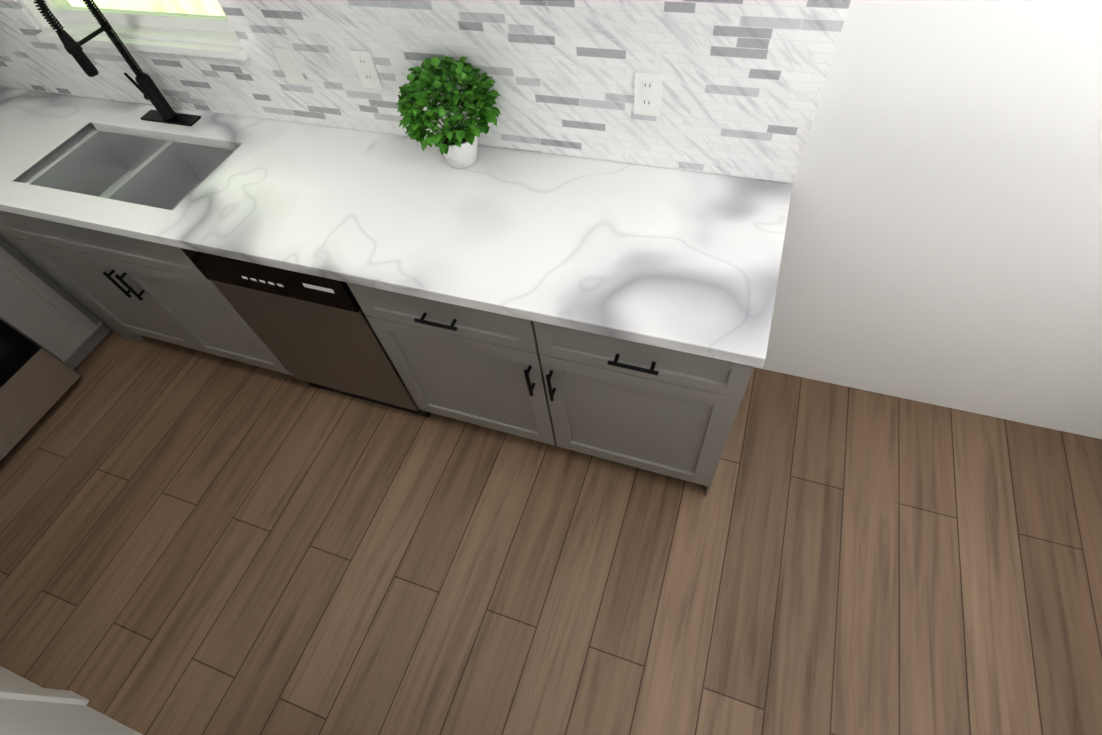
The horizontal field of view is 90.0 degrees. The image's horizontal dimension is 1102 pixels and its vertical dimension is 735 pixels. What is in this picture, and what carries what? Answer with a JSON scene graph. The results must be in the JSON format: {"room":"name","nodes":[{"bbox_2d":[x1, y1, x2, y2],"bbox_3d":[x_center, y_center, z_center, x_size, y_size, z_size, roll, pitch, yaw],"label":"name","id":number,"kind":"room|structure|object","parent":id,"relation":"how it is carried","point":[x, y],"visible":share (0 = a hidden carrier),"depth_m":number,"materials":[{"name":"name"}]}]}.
{"room":"kitchen","nodes":[
{"label":"kitchen","id":0,"kind":"room"},
{"bbox_2d":[0,698,142,734],"bbox_3d":[-0.827,0.999,0.287,5.500,2.480,0.985,13,58,15],"label":"wall","id":1,"kind":"structure","parent":0,"point":[21,717],"depth_m":1.57,"materials":[{"name":"white paint"}]},
{"bbox_2d":[0,666,42,687],"bbox_3d":[-2.075,0.416,1.095,0.794,2.039,0.107,13,58,15],"label":"door","id":2,"kind":"structure","parent":1,"relation":"in","point":[7,676],"depth_m":1.82,"materials":[{"name":"white"}]},
{"bbox_2d":[0,683,88,704],"bbox_3d":[-2.079,0.394,1.062,0.970,2.135,0.016,13,58,15],"label":"door frame","id":3,"kind":"structure","parent":1,"relation":"attached to","point":[19,692],"depth_m":1.68,"materials":[{"name":"white"}]},
{"bbox_2d":[0,329,1101,734],"bbox_3d":[-0.425,0.898,1.862,5.900,0.060,3.200,13,58,15],"label":"floor","id":4,"kind":"structure","parent":0,"point":[192,541],"depth_m":1.91,"materials":[{"name":"brown wood"}]},
{"bbox_2d":[0,320,79,460],"bbox_3d":[-2.632,-0.031,2.000,0.703,1.185,0.760,13,58,15],"label":"range","id":5,"kind":"object","parent":4,"relation":"on","point":[36,382],"visible":1,"depth_m":2.36,"materials":[{"name":"silver metal"}]},
{"bbox_2d":[0,236,111,369],"bbox_3d":[-2.402,-0.604,2.563,0.663,0.869,0.856,13,58,15],"label":"base cabinet","id":6,"kind":"object","parent":4,"relation":"on","point":[39,307],"visible":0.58,"depth_m":2.41,"materials":[{"name":"grey paint"}]},
{"bbox_2d":[0,211,291,375],"bbox_3d":[-1.565,-0.498,2.393,1.116,0.869,0.662,13,58,15],"label":"base cabinet","id":7,"kind":"object","parent":4,"relation":"on","point":[133,289],"visible":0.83,"depth_m":2.15,"materials":[{"name":"grey paint"}]},
{"bbox_2d":[0,87,792,367],"bbox_3d":[-1.101,-0.555,1.821,3.517,0.039,0.859,13,58,15],"label":"countertop","id":8,"kind":"structure","parent":7,"relation":"on","point":[686,261],"depth_m":1.62,"materials":[{"name":"white stone"}]},
{"bbox_2d":[34,0,201,125],"bbox_3d":[-1.506,-1.050,1.867,0.250,0.522,0.196,13,58,15],"label":"faucet","id":9,"kind":"object","parent":8,"relation":"on","point":[164,111],"visible":1,"depth_m":1.89,"materials":[{"name":"black metal"}]},
{"bbox_2d":[31,131,234,209],"bbox_3d":[-1.501,-0.655,2.088,0.774,0.205,0.394,13,58,15],"label":"undermount sink","id":10,"kind":"object","parent":8,"relation":"in","point":[164,174],"visible":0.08,"depth_m":2.14,"materials":[{"name":"silver metal"}]},
{"bbox_2d":[396,56,500,167],"bbox_3d":[-0.314,-0.727,1.633,0.323,0.313,0.232,13,58,15],"label":"plant","id":11,"kind":"object","parent":8,"relation":"on","point":[454,139],"visible":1,"depth_m":1.57,"materials":[{"name":"green plant"}]},
{"bbox_2d":[180,248,430,416],"bbox_3d":[-0.750,-0.311,2.169,0.602,0.868,0.610,13,58,15],"label":"dishwasher","id":12,"kind":"object","parent":4,"relation":"on","point":[315,331],"visible":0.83,"depth_m":1.91,"materials":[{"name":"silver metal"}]},
{"bbox_2d":[346,282,555,445],"bbox_3d":[-0.190,-0.184,2.016,0.576,0.869,0.663,13,58,15],"label":"base cabinet","id":13,"kind":"object","parent":4,"relation":"on","point":[473,366],"visible":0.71,"depth_m":1.76,"materials":[{"name":"grey paint"}]},
{"bbox_2d":[533,321,753,495],"bbox_3d":[0.351,-0.060,1.868,0.564,0.869,0.663,13,58,15],"label":"base cabinet","id":14,"kind":"object","parent":4,"relation":"on","point":[665,411],"visible":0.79,"depth_m":1.61,"materials":[{"name":"grey paint"}]},
{"bbox_2d":[18,0,1101,438],"bbox_3d":[-0.040,-0.944,1.541,5.500,2.480,0.150,13,58,15],"label":"wall","id":15,"kind":"structure","parent":0,"point":[942,242],"depth_m":1.51,"materials":[{"name":"white paint"}]},
{"bbox_2d":[19,0,247,59],"bbox_3d":[-1.490,-1.495,1.565,0.960,1.060,0.184,13,58,15],"label":"window","id":16,"kind":"structure","parent":15,"relation":"in","point":[207,35],"depth_m":1.93,"materials":[{"name":"white"}]},
{"bbox_2d":[0,0,850,182],"bbox_3d":[-0.996,-1.080,1.770,3.518,0.616,0.010,13,58,15],"label":"backsplash","id":17,"kind":"structure","parent":15,"relation":"attached to","point":[743,83],"depth_m":1.57,"materials":[{"name":"tile"}]},
{"bbox_2d":[271,47,306,83],"bbox_3d":[-0.859,-0.989,1.808,0.072,0.116,0.007,13,58,15],"label":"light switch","id":18,"kind":"object","parent":17,"relation":"attached to","point":[286,59],"visible":1,"depth_m":1.80,"materials":[{"name":"white plastic"}]},
{"bbox_2d":[349,49,382,88],"bbox_3d":[-0.577,-0.931,1.722,0.072,0.116,0.007,13,58,15],"label":"electrical outlet","id":19,"kind":"object","parent":17,"relation":"attached to","point":[365,66],"visible":1,"depth_m":1.72,"materials":[{"name":"white plastic"}]},
{"bbox_2d":[634,72,661,115],"bbox_3d":[0.261,-0.739,1.492,0.072,0.116,0.007,13,58,15],"label":"electrical outlet","id":20,"kind":"object","parent":17,"relation":"attached to","point":[647,92],"visible":1,"depth_m":1.49,"materials":[{"name":"white plastic"}]},
{"label":"outside","id":21,"kind":"structure","parent":0,"visible":0},
{"bbox_2d":[68,0,224,15],"bbox_3d":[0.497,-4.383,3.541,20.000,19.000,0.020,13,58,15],"label":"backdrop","id":22,"kind":"structure","parent":21,"point":[188,6],"depth_m":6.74,"materials":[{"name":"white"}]}
]}

